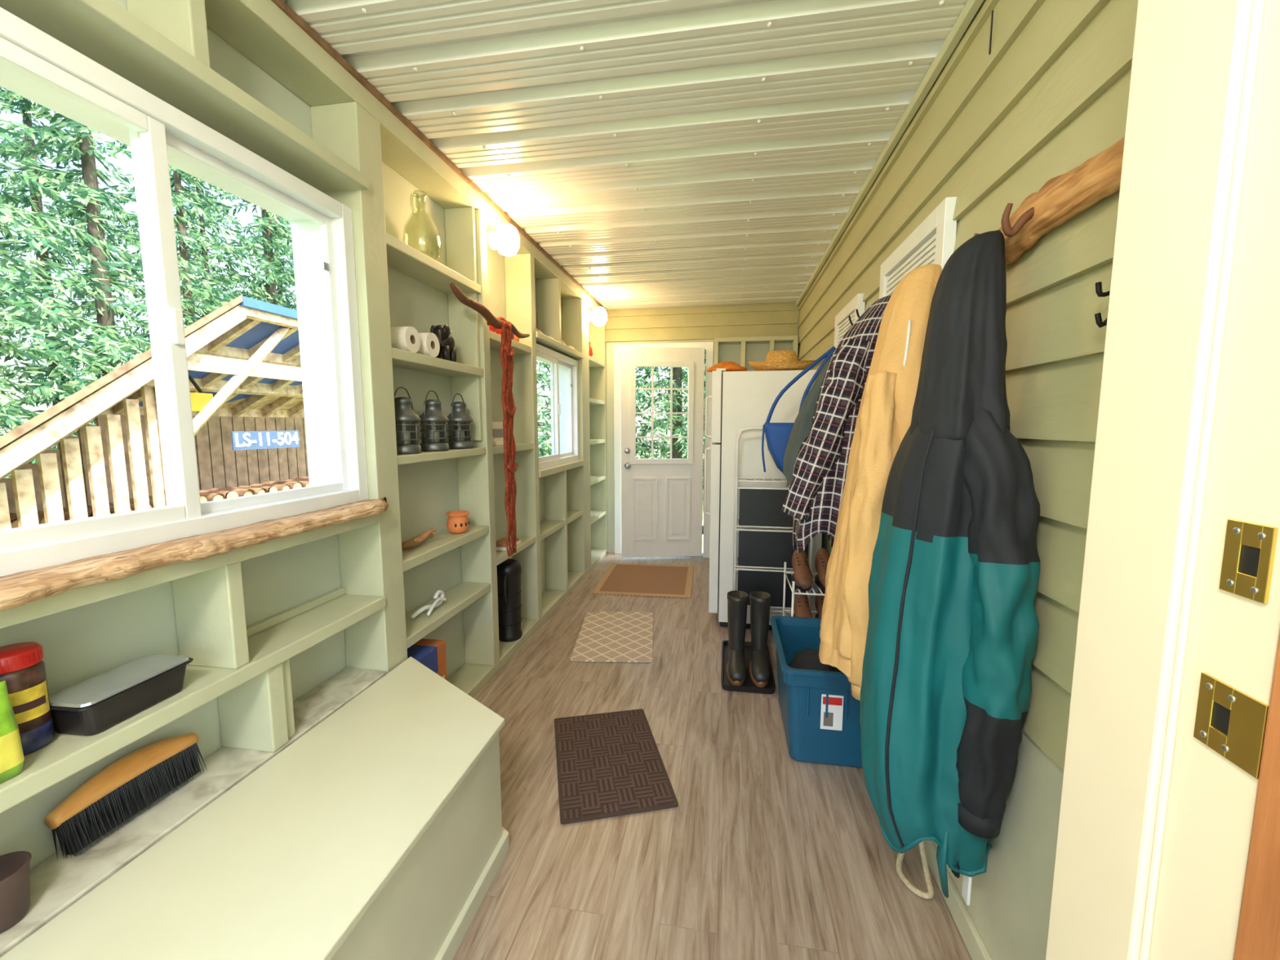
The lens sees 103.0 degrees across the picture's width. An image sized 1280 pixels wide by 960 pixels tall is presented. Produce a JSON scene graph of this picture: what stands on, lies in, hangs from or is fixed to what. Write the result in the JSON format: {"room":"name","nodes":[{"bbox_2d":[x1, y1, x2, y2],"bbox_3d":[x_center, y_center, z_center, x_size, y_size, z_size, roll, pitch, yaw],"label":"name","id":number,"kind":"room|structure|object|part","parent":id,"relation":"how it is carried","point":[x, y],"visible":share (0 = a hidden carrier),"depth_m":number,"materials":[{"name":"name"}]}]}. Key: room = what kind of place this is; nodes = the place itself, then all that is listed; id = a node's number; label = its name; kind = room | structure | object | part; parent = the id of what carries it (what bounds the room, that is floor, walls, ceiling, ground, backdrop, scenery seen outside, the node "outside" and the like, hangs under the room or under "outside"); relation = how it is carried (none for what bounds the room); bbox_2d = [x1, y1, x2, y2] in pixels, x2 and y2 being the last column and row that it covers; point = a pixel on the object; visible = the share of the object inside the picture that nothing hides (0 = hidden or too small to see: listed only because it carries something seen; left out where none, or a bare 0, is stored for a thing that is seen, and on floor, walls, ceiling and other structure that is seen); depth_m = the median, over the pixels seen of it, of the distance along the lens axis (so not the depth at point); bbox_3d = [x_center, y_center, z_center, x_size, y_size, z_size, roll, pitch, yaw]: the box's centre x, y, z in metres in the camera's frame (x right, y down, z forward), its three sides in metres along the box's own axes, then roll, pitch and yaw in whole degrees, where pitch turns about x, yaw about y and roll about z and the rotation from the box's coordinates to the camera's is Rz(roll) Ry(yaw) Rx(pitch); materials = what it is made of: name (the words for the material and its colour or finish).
{"room":"mudroom","nodes":[
{"label":"mudroom","id":0,"kind":"room"},
{"bbox_2d":[0,0,562,869],"bbox_3d":[-1.060,-0.127,2.095,0.050,2.460,6.380,1,6,10],"label":"wall","id":1,"kind":"structure","parent":0,"point":[82,643],"depth_m":1.66,"materials":[{"name":"green paint"}]},
{"bbox_2d":[0,7,368,576],"bbox_3d":[-1.149,-0.349,1.157,0.198,0.975,1.218,1,6,10],"label":"window","id":2,"kind":"structure","parent":1,"relation":"in","point":[35,65],"depth_m":1.19,"materials":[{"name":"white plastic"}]},
{"bbox_2d":[0,497,388,611],"bbox_3d":[-1.050,0.187,0.872,0.110,0.049,1.920,1,6,10],"label":"window sill","id":3,"kind":"structure","parent":1,"relation":"attached to","point":[20,588],"depth_m":1.08,"materials":[{"name":"brown wood"}]},
{"bbox_2d":[536,343,579,469],"bbox_3d":[-0.700,-0.530,3.811,0.198,0.830,1.048,1,6,10],"label":"window","id":4,"kind":"structure","parent":1,"relation":"in","point":[564,385],"depth_m":4.21,"materials":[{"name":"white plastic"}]},
{"bbox_2d":[283,0,968,310],"bbox_3d":[-0.029,-1.349,1.820,2.030,0.038,6.445,1,6,10],"label":"ceiling","id":5,"kind":"structure","parent":0,"point":[663,153],"depth_m":1.85,"materials":[{"name":"white metal"}]},
{"bbox_2d":[605,302,799,552],"bbox_3d":[0.499,-0.449,5.059,2.030,2.460,0.080,1,6,10],"label":"wall","id":6,"kind":"structure","parent":0,"point":[698,323],"depth_m":4.92,"materials":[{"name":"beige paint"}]},
{"bbox_2d":[620,346,706,557],"bbox_3d":[0.224,-0.248,4.925,0.812,2.030,0.126,0,6,-4],"label":"door","id":7,"kind":"structure","parent":6,"relation":"in","point":[662,499],"depth_m":4.95,"materials":[{"name":"white paint"}]},
{"bbox_2d":[613,342,713,557],"bbox_3d":[0.230,-0.286,5.135,0.980,2.120,0.115,1,6,10],"label":"door frame","id":8,"kind":"structure","parent":6,"relation":"attached to","point":[708,346],"depth_m":5.08,"materials":[{"name":"white paint"}]},
{"bbox_2d":[713,335,798,367],"bbox_3d":[1.081,-1.125,4.799,0.760,0.420,0.149,1,6,10],"label":"cubby shelf","id":9,"kind":"object","parent":6,"relation":"attached to","point":[771,340],"visible":0.51,"depth_m":4.73,"materials":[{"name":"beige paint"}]},
{"bbox_2d":[453,552,972,959],"bbox_3d":[-0.026,1.152,2.083,2.140,0.080,6.430,1,6,10],"label":"floor","id":10,"kind":"structure","parent":0,"point":[764,853],"depth_m":1.65,"materials":[{"name":"wood"}]},
{"bbox_2d":[0,656,509,959],"bbox_3d":[-0.827,1.036,0.740,0.539,0.440,2.474,1,6,10],"label":"storage bench","id":11,"kind":"object","parent":10,"relation":"on","point":[378,833],"visible":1,"depth_m":1.13,"materials":[{"name":"beige paint"}]},
{"bbox_2d":[0,0,607,957],"bbox_3d":[-0.939,-0.124,2.074,0.194,2.458,6.380,1,6,10],"label":"built-in shelving","id":12,"kind":"object","parent":10,"relation":"on","point":[160,46],"depth_m":1.69,"materials":[{"name":"green paint"}]},
{"bbox_2d":[0,680,24,783],"bbox_3d":[-1.118,0.437,0.850,0.060,0.165,0.104,1,6,10],"label":"pouch","id":13,"kind":"object","parent":12,"relation":"on","point":[11,754],"visible":1,"depth_m":0.88,"materials":[{"name":"plastic"}]},
{"bbox_2d":[0,851,31,933],"bbox_3d":[-1.149,0.745,0.909,0.090,0.100,0.089,1,6,10],"label":"cup","id":14,"kind":"object","parent":12,"relation":"on","point":[15,867],"visible":1,"depth_m":0.91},
{"bbox_2d":[0,641,54,755],"bbox_3d":[-1.165,0.411,0.951,0.081,0.195,0.081,1,6,10],"label":"jar","id":15,"kind":"object","parent":12,"relation":"on","point":[22,667],"visible":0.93,"depth_m":0.94,"materials":[{"name":"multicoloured plastic"}]},
{"bbox_2d":[48,654,193,735],"bbox_3d":[-1.108,0.456,1.090,0.126,0.075,0.224,1,6,7],"label":"pan","id":16,"kind":"object","parent":12,"relation":"on","point":[91,706],"visible":0.84,"depth_m":1.05,"materials":[{"name":"metal"}]},
{"bbox_2d":[44,733,208,859],"bbox_3d":[-1.156,0.699,1.165,0.071,0.137,0.280,1,6,9],"label":"brush","id":17,"kind":"object","parent":12,"relation":"on","point":[131,784],"visible":1,"depth_m":1.13,"materials":[{"name":"black plastic"}]},
{"bbox_2d":[390,326,420,352],"bbox_3d":[-0.940,-0.552,2.008,0.100,0.100,0.100,1,6,10],"label":"toilet paper roll","id":18,"kind":"object","parent":12,"relation":"on","point":[404,338],"visible":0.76,"depth_m":1.97,"materials":[{"name":"white paper"}]},
{"bbox_2d":[394,386,421,453],"bbox_3d":[-0.939,-0.237,2.021,0.128,0.262,0.131,1,6,10],"label":"metal lantern","id":19,"kind":"object","parent":12,"relation":"on","point":[404,412],"visible":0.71,"depth_m":1.99,"materials":[{"name":"grey metal"}]},
{"bbox_2d":[401,528,436,550],"bbox_3d":[-0.941,0.248,2.181,0.081,0.068,0.198,1,6,10],"label":"driftwood","id":20,"kind":"object","parent":12,"relation":"on","point":[420,539],"visible":0.96,"depth_m":2.15,"materials":[{"name":"brown wood"}]},
{"bbox_2d":[407,638,447,680],"bbox_3d":[-0.950,0.883,2.164,0.146,0.332,0.242,1,6,10],"label":"cardboard box","id":21,"kind":"object","parent":12,"relation":"on","point":[431,653],"visible":0.25,"depth_m":2.18,"materials":[{"name":"blue cardboard"}]},
{"bbox_2d":[416,333,439,357],"bbox_3d":[-0.917,-0.567,2.145,0.100,0.100,0.100,1,6,10],"label":"toilet paper roll","id":22,"kind":"object","parent":12,"relation":"on","point":[429,343],"visible":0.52,"depth_m":2.11,"materials":[{"name":"white paper"}]},
{"bbox_3d":[-0.916,0.543,2.239,0.059,0.077,0.204,2,7,18],"label":"white metal bracket","id":23,"kind":"part","parent":12,"relation":"part of","materials":[{"name":"white metal"}]},
{"bbox_2d":[418,390,448,451],"bbox_3d":[-0.904,-0.259,2.227,0.128,0.262,0.131,1,6,10],"label":"metal lantern","id":24,"kind":"object","parent":12,"relation":"on","point":[433,413],"visible":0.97,"depth_m":2.19,"materials":[{"name":"grey metal"}]},
{"bbox_2d":[271,0,606,311],"bbox_3d":[-0.871,-1.331,1.906,0.022,0.019,6.330,1,6,10],"label":"trim","id":25,"kind":"structure","parent":12,"relation":"attached to","point":[281,4],"depth_m":1.83,"materials":[{"name":"brown wood"}]},
{"bbox_2d":[430,324,456,362],"bbox_3d":[-0.889,-0.613,2.295,0.087,0.161,0.146,1,6,10],"label":"elephant figurine","id":26,"kind":"object","parent":12,"relation":"on","point":[447,351],"visible":0.89,"depth_m":2.28,"materials":[{"name":"black plastic"}]},
{"bbox_2d":[445,510,469,533],"bbox_3d":[-0.879,0.205,2.456,0.106,0.100,0.107,1,6,10],"label":"terracotta pot","id":27,"kind":"object","parent":12,"relation":"on","point":[458,522],"visible":1,"depth_m":2.42,"materials":[{"name":"orange ceramic"}]},
{"bbox_2d":[446,393,473,448],"bbox_3d":[-0.867,-0.282,2.443,0.128,0.262,0.131,1,6,10],"label":"metal lantern","id":28,"kind":"object","parent":12,"relation":"on","point":[458,414],"visible":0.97,"depth_m":2.41,"materials":[{"name":"grey metal"}]},
{"bbox_2d":[449,282,529,338],"bbox_3d":[-0.715,-0.831,2.610,0.075,0.129,0.868,1,6,10],"label":"branch","id":29,"kind":"object","parent":12,"relation":"attached to","point":[491,320],"visible":0.95,"depth_m":2.40,"materials":[{"name":"brown wood"}]},
{"bbox_2d":[497,316,517,556],"bbox_3d":[-0.688,-0.217,2.682,0.074,1.250,0.124,4,7,33],"label":"stick","id":30,"kind":"object","parent":29,"relation":"hanging from","point":[506,353],"depth_m":2.66,"materials":[{"name":"brown wood"}]},
{"bbox_2d":[492,422,503,445],"bbox_3d":[-0.811,-0.266,2.899,0.090,0.128,0.230,1,6,10],"label":"framed card","id":31,"kind":"object","parent":12,"relation":"on","point":[497,427],"visible":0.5,"depth_m":2.90,"materials":[{"name":"white paper"}]},
{"bbox_2d":[486,223,519,256],"bbox_3d":[-0.685,-1.211,2.576,0.151,0.141,0.122,1,6,10],"label":"wall lamp","id":32,"kind":"object","parent":12,"relation":"attached to","point":[505,239],"visible":1,"depth_m":2.54,"materials":[{"name":"white glass"}]},
{"bbox_2d":[488,324,519,342],"bbox_3d":[-0.787,-0.848,2.887,0.105,0.100,0.412,1,6,10],"label":"ornaments","id":33,"kind":"object","parent":12,"relation":"on","point":[491,328],"visible":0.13,"depth_m":2.80,"materials":[{"name":"red ceramic"}]},
{"bbox_2d":[496,537,520,551],"bbox_3d":[-0.798,0.378,3.013,0.120,0.034,0.200,1,6,10],"label":"stacked books","id":34,"kind":"object","parent":12,"relation":"on","point":[500,544],"visible":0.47,"depth_m":2.96,"materials":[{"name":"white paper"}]},
{"bbox_2d":[497,558,522,642],"bbox_3d":[-0.796,0.717,3.045,0.160,0.475,0.189,3,7,28],"label":"canister","id":35,"kind":"object","parent":12,"relation":"on","point":[508,571],"visible":0.8,"depth_m":3.00,"materials":[{"name":"plastic"}]},
{"bbox_2d":[535,328,574,349],"bbox_3d":[-0.617,-1.023,3.729,0.092,0.045,0.853,1,6,10],"label":"seashell collection","id":36,"kind":"object","parent":12,"relation":"on","point":[539,331],"visible":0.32,"depth_m":3.64},
{"bbox_2d":[588,342,592,356],"bbox_3d":[-0.482,-1.189,4.666,0.100,0.140,0.100,1,6,10],"label":"vase","id":37,"kind":"object","parent":12,"relation":"on","point":[590,350],"visible":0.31,"depth_m":4.64,"materials":[{"name":"ceramic"}]},
{"bbox_2d":[586,306,607,326],"bbox_3d":[-0.367,-1.408,4.398,0.166,0.153,0.133,1,6,10],"label":"wall lamp","id":38,"kind":"object","parent":12,"relation":"attached to","point":[598,316],"visible":1,"depth_m":4.35,"materials":[{"name":"white glass"}]},
{"bbox_2d":[570,611,653,662],"bbox_3d":[-0.152,0.980,3.244,0.470,0.008,0.760,0,6,2],"label":"rug","id":39,"kind":"object","parent":10,"relation":"on","point":[603,636],"visible":1,"depth_m":3.17,"materials":[{"name":"beige fabric"}]},
{"bbox_2d":[554,708,678,824],"bbox_3d":[-0.126,1.110,2.043,0.410,0.010,0.620,-1,6,-11],"label":"door mat","id":40,"kind":"object","parent":10,"relation":"on","point":[611,764],"visible":1,"depth_m":1.97,"materials":[{"name":"brown rubber"}]},
{"bbox_2d":[591,563,693,598],"bbox_3d":[0.061,0.853,4.408,0.780,0.010,0.880,1,6,8],"label":"rug","id":41,"kind":"object","parent":10,"relation":"on","point":[620,579],"visible":1,"depth_m":4.31,"materials":[{"name":"brown carpet"}]},
{"bbox_2d":[720,640,775,693],"bbox_3d":[0.585,1.017,2.806,0.270,0.029,0.550,1,6,10],"label":"tray","id":42,"kind":"object","parent":10,"relation":"on","point":[748,686],"visible":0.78,"depth_m":2.66,"materials":[{"name":"black plastic"}]},
{"bbox_2d":[726,590,748,685],"bbox_3d":[0.516,0.827,2.704,0.112,0.410,0.300,1,6,10],"label":"rubber boot","id":43,"kind":"object","parent":42,"relation":"on","point":[737,601],"visible":1,"depth_m":2.71,"materials":[{"name":"black rubber"}]},
{"bbox_2d":[749,591,771,687],"bbox_3d":[0.635,0.828,2.693,0.112,0.410,0.300,1,6,10],"label":"rubber boot","id":44,"kind":"object","parent":42,"relation":"on","point":[760,601],"visible":1,"depth_m":2.70,"materials":[{"name":"black rubber"}]},
{"bbox_2d":[702,368,822,630],"bbox_3d":[0.831,0.105,3.568,0.741,1.680,0.720,1,6,10],"label":"refrigerator","id":45,"kind":"object","parent":10,"relation":"on","point":[740,399],"visible":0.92,"depth_m":3.21,"materials":[{"name":"white metal"}]},
{"bbox_2d":[706,361,747,373],"bbox_3d":[0.582,-0.757,3.389,0.270,0.063,0.219,1,6,10],"label":"cloth","id":46,"kind":"object","parent":45,"relation":"on","point":[729,366],"visible":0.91,"depth_m":3.33,"materials":[{"name":"fabric"}]},
{"bbox_2d":[748,350,815,370],"bbox_3d":[0.920,-0.768,3.310,0.426,0.136,0.380,1,6,10],"label":"straw hat","id":47,"kind":"object","parent":45,"relation":"on","point":[777,360],"visible":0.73,"depth_m":3.22,"materials":[{"name":"beige wicker"}]},
{"bbox_2d":[732,426,813,613],"bbox_3d":[0.800,0.338,3.094,0.463,1.319,0.207,1,6,10],"label":"storage rack","id":48,"kind":"object","parent":10,"relation":"on","point":[759,507],"visible":0.52,"depth_m":3.01,"materials":[{"name":"black plastic"}]},
{"bbox_2d":[782,561,824,617],"bbox_3d":[0.912,0.763,2.703,0.262,0.560,0.372,1,6,10],"label":"shoe rack","id":49,"kind":"object","parent":10,"relation":"on","point":[785,572],"visible":0.25,"depth_m":2.68,"materials":[{"name":"white metal"}]},
{"bbox_2d":[791,550,813,591],"bbox_3d":[0.843,0.456,2.653,0.096,0.168,0.265,1,6,10],"label":"leather shoe","id":50,"kind":"object","parent":49,"relation":"on","point":[802,577],"visible":0.96,"depth_m":2.60,"materials":[{"name":"brown leather"}]},
{"bbox_2d":[793,588,813,617],"bbox_3d":[0.853,0.675,2.675,0.096,0.168,0.265,1,6,10],"label":"leather shoe","id":51,"kind":"object","parent":49,"relation":"on","point":[802,607],"visible":0.56,"depth_m":2.66,"materials":[{"name":"brown leather"}]},
{"bbox_2d":[814,588,825,618],"bbox_3d":[0.973,0.676,2.665,0.096,0.168,0.265,1,6,10],"label":"leather shoe","id":52,"kind":"object","parent":49,"relation":"on","point":[819,601],"visible":0.21,"depth_m":2.69,"materials":[{"name":"brown leather"}]},
{"bbox_2d":[814,547,830,591],"bbox_3d":[0.962,0.458,2.633,0.096,0.168,0.265,1,6,10],"label":"leather shoe","id":53,"kind":"object","parent":49,"relation":"on","point":[822,557],"visible":0.61,"depth_m":2.64,"materials":[{"name":"brown leather"}]},
{"bbox_2d":[770,615,862,768],"bbox_3d":[0.784,0.894,2.198,0.400,0.402,0.566,1,6,10],"label":"storage tote","id":54,"kind":"object","parent":10,"relation":"on","point":[820,714],"visible":0.81,"depth_m":1.97,"materials":[{"name":"blue plastic"}]},
{"bbox_2d":[895,840,933,899],"bbox_3d":[0.807,0.924,1.478,0.091,0.498,0.146,2,7,20],"label":"leash","id":55,"kind":"object","parent":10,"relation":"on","point":[929,895],"visible":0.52,"depth_m":1.48,"materials":[{"name":"beige fabric"}]},
{"bbox_2d":[797,0,1137,959],"bbox_3d":[1.144,-0.192,2.692,0.084,2.460,4.460,1,6,10],"label":"wall","id":56,"kind":"structure","parent":0,"point":[1030,91],"depth_m":1.07,"materials":[{"name":"green paint"}]},
{"bbox_2d":[761,346,835,474],"bbox_3d":[0.823,-0.348,2.658,0.359,0.678,0.100,1,6,10],"label":"shoulder bag","id":57,"kind":"object","parent":56,"relation":"hanging from","point":[777,434],"visible":0.69,"depth_m":2.64,"materials":[{"name":"fabric"}]},
{"bbox_2d":[781,295,891,552],"bbox_3d":[0.756,-0.164,1.971,0.410,1.039,0.364,1,6,10],"label":"plaid shirt","id":58,"kind":"object","parent":56,"relation":"hanging from","point":[813,499],"visible":0.59,"depth_m":1.84,"materials":[{"name":"black fabric"}]},
{"bbox_2d":[833,293,865,353],"bbox_3d":[1.062,-0.462,2.636,0.092,0.910,0.820,1,6,10],"label":"vent","id":59,"kind":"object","parent":56,"relation":"in","point":[842,324],"depth_m":2.68,"materials":[{"name":"white plastic"}]},
{"bbox_2d":[782,354,833,487],"bbox_3d":[0.837,-0.302,2.320,0.340,0.700,0.304,1,6,10],"label":"coat","id":60,"kind":"object","parent":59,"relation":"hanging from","point":[802,424],"visible":0.21,"depth_m":2.28,"materials":[{"name":"green fabric"}]},
{"bbox_3d":[1.007,-0.716,2.332,0.074,0.101,0.260,1,6,10],"label":"coat hook rail","id":61,"kind":"part","parent":59,"relation":"part of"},
{"bbox_2d":[818,263,942,700],"bbox_3d":[0.736,0.007,1.560,0.320,1.271,0.378,1,6,10],"label":"jacket","id":62,"kind":"object","parent":56,"relation":"hanging from","point":[884,417],"visible":0.62,"depth_m":1.45,"materials":[{"name":"yellow fabric"}]},
{"bbox_2d":[795,0,983,306],"bbox_3d":[1.094,-1.398,2.570,0.025,0.034,4.460,1,6,10],"label":"trim","id":63,"kind":"structure","parent":56,"relation":"attached to","point":[971,8],"depth_m":1.81,"materials":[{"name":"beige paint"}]},
{"bbox_2d":[879,196,956,298],"bbox_3d":[0.956,-0.388,1.836,0.034,0.935,0.640,1,6,10],"label":"vent","id":64,"kind":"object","parent":56,"relation":"in","point":[933,241],"depth_m":1.64,"materials":[{"name":"white plastic"}]},
{"bbox_2d":[924,840,991,959],"bbox_3d":[1.104,0.994,2.838,0.016,0.070,4.440,1,6,10],"label":"baseboard","id":65,"kind":"structure","parent":56,"relation":"attached to","point":[971,936],"depth_m":1.34,"materials":[{"name":"wood"}]},
{"bbox_2d":[973,136,1124,265],"bbox_3d":[0.769,-0.526,0.934,0.081,0.121,0.600,1,6,10],"label":"coat rack","id":66,"kind":"object","parent":56,"relation":"attached to","point":[1066,195],"visible":0.56,"depth_m":0.96,"materials":[{"name":"brown wood"}]},
{"bbox_2d":[859,230,1040,905],"bbox_3d":[0.699,0.197,1.177,0.292,1.515,0.380,1,6,10],"label":"hooded jacket","id":67,"kind":"object","parent":66,"relation":"hanging from","point":[951,645],"visible":1,"depth_m":1.09,"materials":[{"name":"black fabric"}]},
{"bbox_2d":[1094,281,1110,327],"bbox_3d":[0.779,-0.291,0.848,0.040,0.075,0.015,1,6,10],"label":"wall hook","id":68,"kind":"object","parent":56,"relation":"attached to","point":[1099,291],"visible":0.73,"depth_m":0.85,"materials":[{"name":"black metal"}]},
{"bbox_3d":[0.484,0.153,-0.484,0.200,2.460,1.660,1,6,10],"label":"wall","id":69,"kind":"structure","parent":0,"visible":0},
{"bbox_2d":[1045,0,1279,959],"bbox_3d":[0.593,0.060,0.375,0.272,2.460,0.320,1,6,10],"label":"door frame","id":70,"kind":"structure","parent":69,"relation":"in","point":[1167,848],"depth_m":0.45,"materials":[{"name":"white paint"}]},
{"label":"outside","id":71,"kind":"structure","parent":0,"visible":0},
{"bbox_2d":[539,449,703,552],"bbox_3d":[-5.234,0.519,11.149,46.000,0.060,48.000,1,6,10],"label":"ground","id":72,"kind":"structure","parent":71,"point":[637,455],"depth_m":25.70,"materials":[{"name":"green plant"}]},
{"bbox_2d":[0,203,52,426],"bbox_3d":[-8.808,-4.314,4.006,5.531,12.312,5.521,-4,7,-33],"label":"conifer tree","id":73,"kind":"object","parent":72,"relation":"on","point":[5,230],"visible":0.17,"depth_m":6.32,"materials":[{"name":"green plant"}]},
{"bbox_2d":[0,292,57,446],"bbox_3d":[-12.575,-3.497,7.930,4.104,9.367,4.539,-2,6,-16],"label":"conifer tree","id":74,"kind":"object","parent":72,"relation":"on","point":[10,392],"visible":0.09,"depth_m":9.19,"materials":[{"name":"green plant"}]},
{"bbox_2d":[0,97,146,478],"bbox_3d":[-8.492,-3.933,5.872,5.041,11.004,4.959,3,7,28],"label":"conifer tree","id":75,"kind":"object","parent":72,"relation":"on","point":[26,232],"visible":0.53,"depth_m":6.51,"materials":[{"name":"green plant"}]},
{"bbox_2d":[0,86,147,459],"bbox_3d":[-12.265,-4.820,10.364,5.339,11.905,5.348,-1,6,-5],"label":"conifer tree","id":76,"kind":"object","parent":72,"relation":"on","point":[37,201],"visible":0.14,"depth_m":10.08,"materials":[{"name":"green plant"}]},
{"bbox_2d":[0,89,233,477],"bbox_3d":[-8.233,-4.326,7.683,5.433,11.212,4.913,-4,7,-34],"label":"conifer tree","id":77,"kind":"object","parent":72,"relation":"on","point":[87,190],"visible":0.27,"depth_m":7.77,"materials":[{"name":"green plant"}]},
{"bbox_2d":[0,294,308,529],"bbox_3d":[-4.419,-0.186,5.169,1.965,3.066,5.800,1,6,10],"label":"woodshed","id":78,"kind":"object","parent":72,"relation":"on","point":[245,353],"visible":0.4,"depth_m":4.41,"materials":[{"name":"brown wood"}]},
{"bbox_2d":[188,374,213,411],"bbox_3d":[-4.107,-0.801,4.590,0.150,0.362,0.400,1,6,10],"label":"crate","id":79,"kind":"object","parent":78,"relation":"in","point":[199,400],"visible":0.3,"depth_m":4.66,"materials":[{"name":"plastic"}]},
{"bbox_2d":[231,430,299,450],"bbox_3d":[-3.588,-0.388,4.914,0.020,0.170,0.720,1,6,10],"label":"sign","id":80,"kind":"object","parent":78,"relation":"attached to","point":[241,440],"visible":1,"depth_m":4.87,"materials":[{"name":"blue plastic"}]},
{"bbox_2d":[9,475,309,528],"bbox_3d":[-4.556,0.624,5.274,0.490,1.009,5.354,1,6,10],"label":"firewood stack","id":81,"kind":"object","parent":72,"relation":"on","point":[212,494],"visible":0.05,"depth_m":5.49,"materials":[{"name":"brown wood"}]},
{"bbox_2d":[57,139,284,434],"bbox_3d":[-8.870,-3.783,9.573,4.407,9.811,4.399,2,6,15],"label":"conifer tree","id":82,"kind":"object","parent":72,"relation":"on","point":[175,184],"visible":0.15,"depth_m":9.69,"materials":[{"name":"green plant"}]},
{"bbox_2d":[113,173,281,355],"bbox_3d":[-10.634,-4.213,12.377,4.536,10.065,4.611,2,7,18],"label":"conifer tree","id":83,"kind":"object","parent":72,"relation":"on","point":[207,193],"visible":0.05,"depth_m":12.28,"materials":[{"name":"green plant"}]},
{"bbox_2d":[142,172,297,324],"bbox_3d":[-8.122,-5.030,11.554,5.524,12.058,5.434,4,8,35],"label":"conifer tree","id":84,"kind":"object","parent":72,"relation":"on","point":[264,222],"visible":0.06,"depth_m":11.17,"materials":[{"name":"green plant"}]},
{"bbox_2d":[221,200,295,305],"bbox_3d":[-10.170,-4.386,14.417,4.732,9.765,4.279,-1,6,-5],"label":"conifer tree","id":85,"kind":"object","parent":72,"relation":"on","point":[288,222],"visible":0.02,"depth_m":14.19,"materials":[{"name":"green plant"}]},
{"bbox_2d":[275,250,296,306],"bbox_3d":[-8.139,-4.034,13.100,4.082,9.314,4.514,0,6,4],"label":"conifer tree","id":86,"kind":"object","parent":72,"relation":"on","point":[291,255],"visible":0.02,"depth_m":12.65,"materials":[{"name":"green plant"}]},
{"bbox_2d":[536,360,639,457],"bbox_3d":[-2.507,-5.208,10.969,5.768,12.590,5.673,5,8,40],"label":"conifer tree","id":87,"kind":"object","parent":72,"relation":"on","point":[548,447],"visible":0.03,"depth_m":10.84,"materials":[{"name":"green plant"}]},
{"bbox_2d":[537,366,670,458],"bbox_3d":[-1.209,-4.019,12.987,4.079,9.309,4.511,2,6,15],"label":"conifer tree","id":88,"kind":"object","parent":72,"relation":"on","point":[545,405],"visible":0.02,"depth_m":13.02,"materials":[{"name":"green plant"}]},
{"bbox_2d":[537,366,703,471],"bbox_3d":[-0.836,-4.446,11.554,5.120,10.564,4.629,3,7,22],"label":"conifer tree","id":89,"kind":"object","parent":72,"relation":"on","point":[546,435],"visible":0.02,"depth_m":11.23,"materials":[{"name":"green plant"}]},
{"bbox_2d":[635,349,706,483],"bbox_3d":[1.094,-4.689,11.257,5.123,11.404,5.114,2,7,19],"label":"conifer tree","id":90,"kind":"object","parent":72,"relation":"on","point":[677,450],"visible":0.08,"depth_m":11.28,"materials":[{"name":"green plant"}]},
{"bbox_2d":[635,351,706,488],"bbox_3d":[1.563,-5.155,13.175,5.368,11.970,5.377,2,6,15],"label":"conifer tree","id":91,"kind":"object","parent":72,"relation":"on","point":[684,370],"visible":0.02,"depth_m":12.61,"materials":[{"name":"green plant"}]},
{"bbox_2d":[654,353,706,519],"bbox_3d":[2.348,-4.089,10.425,4.700,10.259,4.623,5,8,38],"label":"conifer tree","id":92,"kind":"object","parent":72,"relation":"on","point":[682,380],"visible":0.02,"depth_m":10.50,"materials":[{"name":"green plant"}]}
]}

